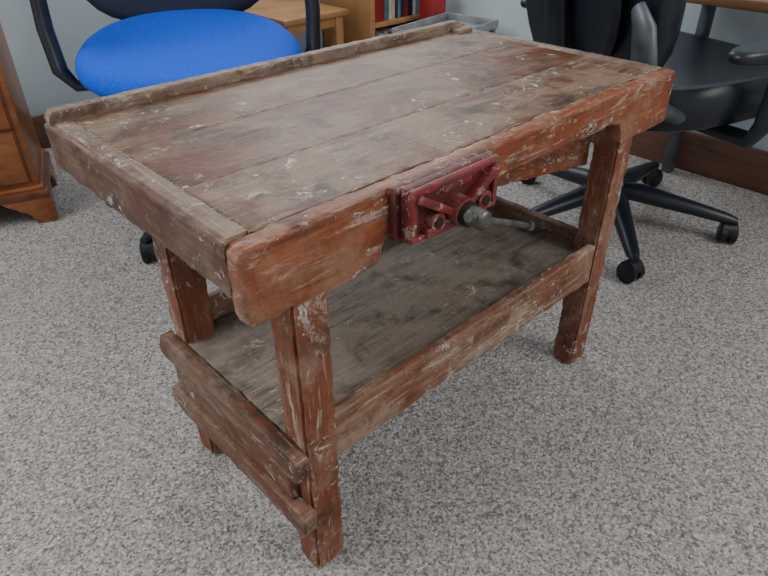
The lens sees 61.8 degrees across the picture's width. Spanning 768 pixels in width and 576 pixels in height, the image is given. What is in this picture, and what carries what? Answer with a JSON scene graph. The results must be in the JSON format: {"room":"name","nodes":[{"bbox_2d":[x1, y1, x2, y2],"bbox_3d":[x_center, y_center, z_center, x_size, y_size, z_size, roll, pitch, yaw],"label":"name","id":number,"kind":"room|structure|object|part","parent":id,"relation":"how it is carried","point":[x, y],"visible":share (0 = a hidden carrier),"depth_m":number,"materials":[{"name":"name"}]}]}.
{"room":"office","nodes":[
{"label":"office","id":0,"kind":"room"},
{"bbox_2d":[0,0,322,116],"bbox_3d":[-1.585,-1.464,1.787,3.903,2.378,0.082,-28,43,-34],"label":"wall","id":1,"kind":"structure","parent":0,"point":[74,22],"depth_m":2.45,"materials":[{"name":"grey paint"}]},
{"bbox_2d":[31,114,50,148],"bbox_3d":[-1.577,-0.494,2.356,3.803,0.131,0.018,-28,43,-34],"label":"baseboard","id":2,"kind":"structure","parent":1,"relation":"attached to","point":[39,121],"depth_m":2.52,"materials":[{"name":"brown wood"}]},
{"bbox_2d":[0,142,767,575],"bbox_3d":[-0.147,0.380,1.200,3.903,0.049,4.248,-28,43,-34],"label":"floor","id":3,"kind":"structure","parent":0,"point":[645,453],"depth_m":1.28,"materials":[{"name":"carpet"}]},
{"bbox_2d":[0,22,57,222],"bbox_3d":[-1.389,-0.511,1.888,0.619,0.681,0.366,-14,36,-19],"label":"dresser","id":4,"kind":"object","parent":3,"relation":"on","point":[27,171],"visible":1,"depth_m":1.96,"materials":[{"name":"brown wood"}]},
{"bbox_3d":[-1.333,-0.474,1.751,0.525,0.156,0.018,-14,36,-19],"label":"drawer","id":5,"kind":"part","parent":4,"relation":"part of","materials":[{"name":"brown wood"}]},
{"bbox_3d":[-1.332,-0.334,1.845,0.525,0.156,0.018,-14,36,-19],"label":"drawer","id":6,"kind":"part","parent":4,"relation":"part of","materials":[{"name":"brown wood"}]},
{"bbox_3d":[-1.393,-0.332,2.023,0.592,0.014,0.340,-14,36,-19],"label":"moulding","id":7,"kind":"part","parent":4,"relation":"part of","materials":[{"name":"brown wood"}]},
{"bbox_3d":[-1.390,-0.314,2.031,0.611,0.029,0.348,-14,36,-19],"label":"moulding","id":8,"kind":"part","parent":4,"relation":"part of","materials":[{"name":"brown wood"}]},
{"bbox_2d":[29,0,319,262],"bbox_3d":[-0.572,-0.736,1.883,0.814,1.044,0.794,-9,35,-12],"label":"office chair","id":9,"kind":"object","parent":3,"relation":"on","point":[153,42],"visible":0.59,"depth_m":1.85,"materials":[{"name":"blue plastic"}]},
{"bbox_3d":[-0.609,-0.245,1.914,0.064,0.078,0.352,12,36,18],"label":"arm","id":10,"kind":"part","parent":9,"relation":"part of","materials":[{"name":"black plastic"}]},
{"bbox_2d":[140,240,153,256],"bbox_3d":[-0.667,-0.113,1.824,0.039,0.051,0.051,-11,35,-15],"label":"hood","id":11,"kind":"object","parent":9,"relation":"attached to","point":[146,246],"depth_m":1.80,"materials":[{"name":"black plastic"}]},
{"bbox_3d":[-0.675,-1.123,2.005,0.640,0.536,0.117,-10,35,-14],"label":"backrest","id":12,"kind":"part","parent":9,"relation":"part of","materials":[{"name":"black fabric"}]},
{"bbox_3d":[-0.563,-0.689,1.873,0.631,0.120,0.656,-10,35,-13],"label":"seat","id":13,"kind":"part","parent":9,"relation":"part of","materials":[{"name":"blue fabric"}]},
{"bbox_2d":[243,0,348,45],"bbox_3d":[-0.420,-1.004,2.824,0.328,0.433,0.459,-28,43,-34],"label":"side table","id":14,"kind":"object","parent":3,"relation":"on","point":[290,14],"visible":0.4,"depth_m":2.64,"materials":[{"name":"brown wood"}]},
{"bbox_3d":[-0.375,-0.867,2.642,0.039,0.410,0.039,-28,43,-34],"label":"leg","id":15,"kind":"part","parent":14,"relation":"part of","materials":[{"name":"brown wood"}]},
{"bbox_3d":[-0.196,-0.963,2.781,0.039,0.410,0.039,-28,43,-34],"label":"leg","id":16,"kind":"part","parent":14,"relation":"part of","materials":[{"name":"brown wood"}]},
{"bbox_2d":[44,20,674,567],"bbox_3d":[0.040,-0.067,1.241,0.962,0.644,0.636,-28,43,-34],"label":"workbench","id":17,"kind":"object","parent":3,"relation":"on","point":[352,229],"visible":1,"depth_m":1.01,"materials":[{"name":"brown wood"}]},
{"bbox_3d":[-0.331,0.057,1.106,0.059,0.597,0.062,-28,43,-34],"label":"leg","id":18,"kind":"part","parent":17,"relation":"part of","materials":[{"name":"brown wood"}]},
{"bbox_3d":[-0.246,0.173,1.003,0.028,0.049,0.400,-28,43,-34],"label":"rail","id":19,"kind":"part","parent":17,"relation":"part of","materials":[{"name":"brown wood"}]},
{"bbox_3d":[-0.243,0.271,1.067,0.026,0.048,0.401,-28,43,-34],"label":"rail","id":20,"kind":"part","parent":17,"relation":"part of","materials":[{"name":"brown wood"}]},
{"bbox_3d":[-0.166,-0.408,1.259,0.942,0.095,0.024,-27,42,-33],"label":"rail","id":21,"kind":"part","parent":17,"relation":"part of","materials":[{"name":"brown wood"}]},
{"bbox_3d":[-0.073,-0.076,1.327,0.682,0.087,0.019,-28,43,-34],"label":"shelf rail","id":22,"kind":"part","parent":17,"relation":"part of","materials":[{"name":"brown wood"}]},
{"bbox_3d":[-0.104,0.190,0.904,0.059,0.597,0.054,-28,43,-34],"label":"leg","id":23,"kind":"part","parent":17,"relation":"part of","materials":[{"name":"brown wood"}]},
{"bbox_3d":[-0.015,-0.031,1.275,0.774,0.012,0.165,-28,43,-34],"label":"shelf panel","id":24,"kind":"part","parent":17,"relation":"part of","materials":[{"name":"brown wood"}]},
{"bbox_3d":[0.102,0.037,1.171,0.774,0.013,0.176,-28,43,-34],"label":"shelf panel","id":25,"kind":"part","parent":17,"relation":"part of","materials":[{"name":"brown wood"}]},
{"bbox_3d":[0.085,-0.120,0.836,0.168,0.075,0.016,-28,43,-34],"label":"vise jaw plate","id":26,"kind":"part","parent":17,"relation":"part of","materials":[{"name":"red paint"}]},
{"bbox_3d":[0.093,-0.136,0.821,0.058,0.014,0.005,-28,43,-34],"label":"vise panel","id":27,"kind":"part","parent":17,"relation":"part of","materials":[{"name":"red paint"}]},
{"bbox_3d":[0.170,0.080,1.120,0.682,0.086,0.019,-28,43,-34],"label":"shelf rail","id":28,"kind":"part","parent":17,"relation":"part of","materials":[{"name":"brown wood"}]},
{"bbox_3d":[0.107,-0.088,0.801,0.014,0.016,0.015,-28,43,-34],"label":"vise handle knob","id":29,"kind":"part","parent":17,"relation":"part of","materials":[{"name":"metal"}]},
{"bbox_3d":[0.157,-0.088,0.857,0.136,0.070,0.009,-28,43,-34],"label":"vise handle","id":30,"kind":"part","parent":17,"relation":"part of","materials":[{"name":"metal"}]},
{"bbox_3d":[0.206,-0.088,0.911,0.015,0.016,0.015,-28,43,-34],"label":"vise handle knob","id":31,"kind":"part","parent":17,"relation":"part of","materials":[{"name":"metal"}]},
{"bbox_3d":[0.314,-0.140,1.427,0.021,0.077,0.279,-28,43,-34],"label":"shelf rail","id":32,"kind":"part","parent":17,"relation":"part of","materials":[{"name":"brown wood"}]},
{"bbox_3d":[0.428,-0.096,1.319,0.077,0.597,0.052,-28,43,-34],"label":"leg","id":33,"kind":"part","parent":17,"relation":"part of","materials":[{"name":"brown wood"}]},
{"bbox_2d":[320,0,418,47],"bbox_3d":[-0.023,-1.217,2.861,0.394,0.738,0.328,-28,43,-34],"label":"bookcase","id":34,"kind":"object","parent":3,"relation":"on","point":[366,19],"visible":0.25,"depth_m":2.72,"materials":[{"name":"brown wood"}]},
{"bbox_2d":[375,20,417,36],"bbox_3d":[0.003,-1.123,2.872,0.313,0.124,0.180,-28,43,-34],"label":"books","id":35,"kind":"object","parent":34,"relation":"on","point":[385,30],"depth_m":2.80,"materials":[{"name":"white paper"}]},
{"bbox_3d":[-0.021,-1.217,2.859,0.344,0.018,0.314,-28,43,-34],"label":"shelf","id":36,"kind":"part","parent":34,"relation":"part of","materials":[{"name":"brown wood"}]},
{"bbox_2d":[375,0,418,22],"bbox_3d":[0.002,-1.259,2.781,0.315,0.139,0.180,-28,43,-34],"label":"books","id":37,"kind":"object","parent":34,"relation":"on","point":[385,10],"depth_m":2.73,"materials":[{"name":"multicoloured paper"}]},
{"bbox_2d":[419,0,445,19],"bbox_3d":[0.205,-1.035,2.794,0.090,0.508,0.090,-28,43,-34],"label":"storage box","id":38,"kind":"object","parent":3,"relation":"on","point":[427,8],"visible":0.02,"depth_m":2.67,"materials":[{"name":"plastic"}]},
{"bbox_2d":[391,12,498,33],"bbox_3d":[0.242,-0.848,2.595,0.246,0.418,0.377,24,41,32],"label":"metal tray","id":39,"kind":"object","parent":3,"relation":"on","point":[476,22],"visible":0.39,"depth_m":2.57,"materials":[{"name":"silver metal"}]},
{"bbox_2d":[520,0,767,283],"bbox_3d":[0.720,-0.674,1.700,0.822,1.124,0.809,-28,43,-34],"label":"office chair","id":40,"kind":"object","parent":3,"relation":"on","point":[717,84],"visible":0.66,"depth_m":1.54,"materials":[{"name":"black plastic"}]},
{"bbox_3d":[0.523,-0.250,1.903,0.344,0.078,0.064,-15,36,-20],"label":"arm","id":41,"kind":"part","parent":40,"relation":"part of","materials":[{"name":"black plastic"}]},
{"bbox_3d":[0.592,-0.382,2.098,0.064,0.078,0.344,-20,39,-27],"label":"arm","id":42,"kind":"part","parent":40,"relation":"part of","materials":[{"name":"black plastic"}]},
{"bbox_3d":[0.464,-0.788,1.456,0.212,0.658,0.492,-17,37,-23],"label":"backrest","id":43,"kind":"part","parent":40,"relation":"part of","materials":[{"name":"black fabric"}]},
{"bbox_3d":[0.676,-0.190,1.811,0.064,0.078,0.344,3,34,5],"label":"arm","id":44,"kind":"part","parent":40,"relation":"part of","materials":[{"name":"black plastic"}]},
{"bbox_2d":[621,259,643,274],"bbox_3d":[0.661,-0.054,1.716,0.039,0.051,0.051,-21,39,-28],"label":"hood","id":45,"kind":"object","parent":40,"relation":"attached to","point":[629,266],"depth_m":1.70,"materials":[{"name":"black plastic"}]},
{"bbox_3d":[0.821,-0.374,2.083,0.064,0.078,0.344,26,42,34],"label":"arm","id":46,"kind":"part","parent":40,"relation":"part of","materials":[{"name":"black plastic"}]},
{"bbox_2d":[645,169,661,178],"bbox_3d":[0.925,-0.391,2.212,0.051,0.051,0.039,-14,36,-19],"label":"hood","id":47,"kind":"object","parent":40,"relation":"attached to","point":[657,174],"depth_m":2.19,"materials":[{"name":"black plastic"}]},
{"bbox_3d":[0.868,-0.254,1.903,0.344,0.078,0.064,13,36,20],"label":"arm","id":48,"kind":"part","parent":40,"relation":"part of","materials":[{"name":"black plastic"}]},
{"bbox_3d":[0.796,-0.598,1.798,0.623,0.133,0.607,-17,37,-23],"label":"seat","id":49,"kind":"part","parent":40,"relation":"part of","materials":[{"name":"black leather"}]},
{"bbox_2d":[723,222,738,238],"bbox_3d":[1.011,-0.171,1.883,0.039,0.051,0.051,9,35,14],"label":"hood","id":50,"kind":"object","parent":40,"relation":"attached to","point":[730,229],"depth_m":1.86,"materials":[{"name":"black plastic"}]},
{"bbox_2d":[661,0,767,172],"bbox_3d":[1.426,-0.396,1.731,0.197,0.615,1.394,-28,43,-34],"label":"desk","id":51,"kind":"object","parent":3,"relation":"on","point":[708,9],"visible":0.63,"depth_m":2.02,"materials":[{"name":"brown wood"}]},
{"bbox_3d":[1.027,-0.669,2.167,0.041,0.586,0.033,-28,43,-34],"label":"leg","id":52,"kind":"part","parent":51,"relation":"part of","materials":[{"name":"grey metal"}]},
{"bbox_2d":[445,0,767,151],"bbox_3d":[1.262,-1.352,1.575,0.082,2.378,4.166,-28,43,-34],"label":"wall","id":53,"kind":"structure","parent":0,"point":[739,27],"depth_m":2.13,"materials":[{"name":"grey paint"}]},
{"bbox_2d":[590,131,767,194],"bbox_3d":[1.236,-0.405,2.173,0.018,0.139,4.166,-28,43,-34],"label":"baseboard","id":54,"kind":"structure","parent":53,"relation":"attached to","point":[707,156],"depth_m":2.24,"materials":[{"name":"brown wood"}]}
]}

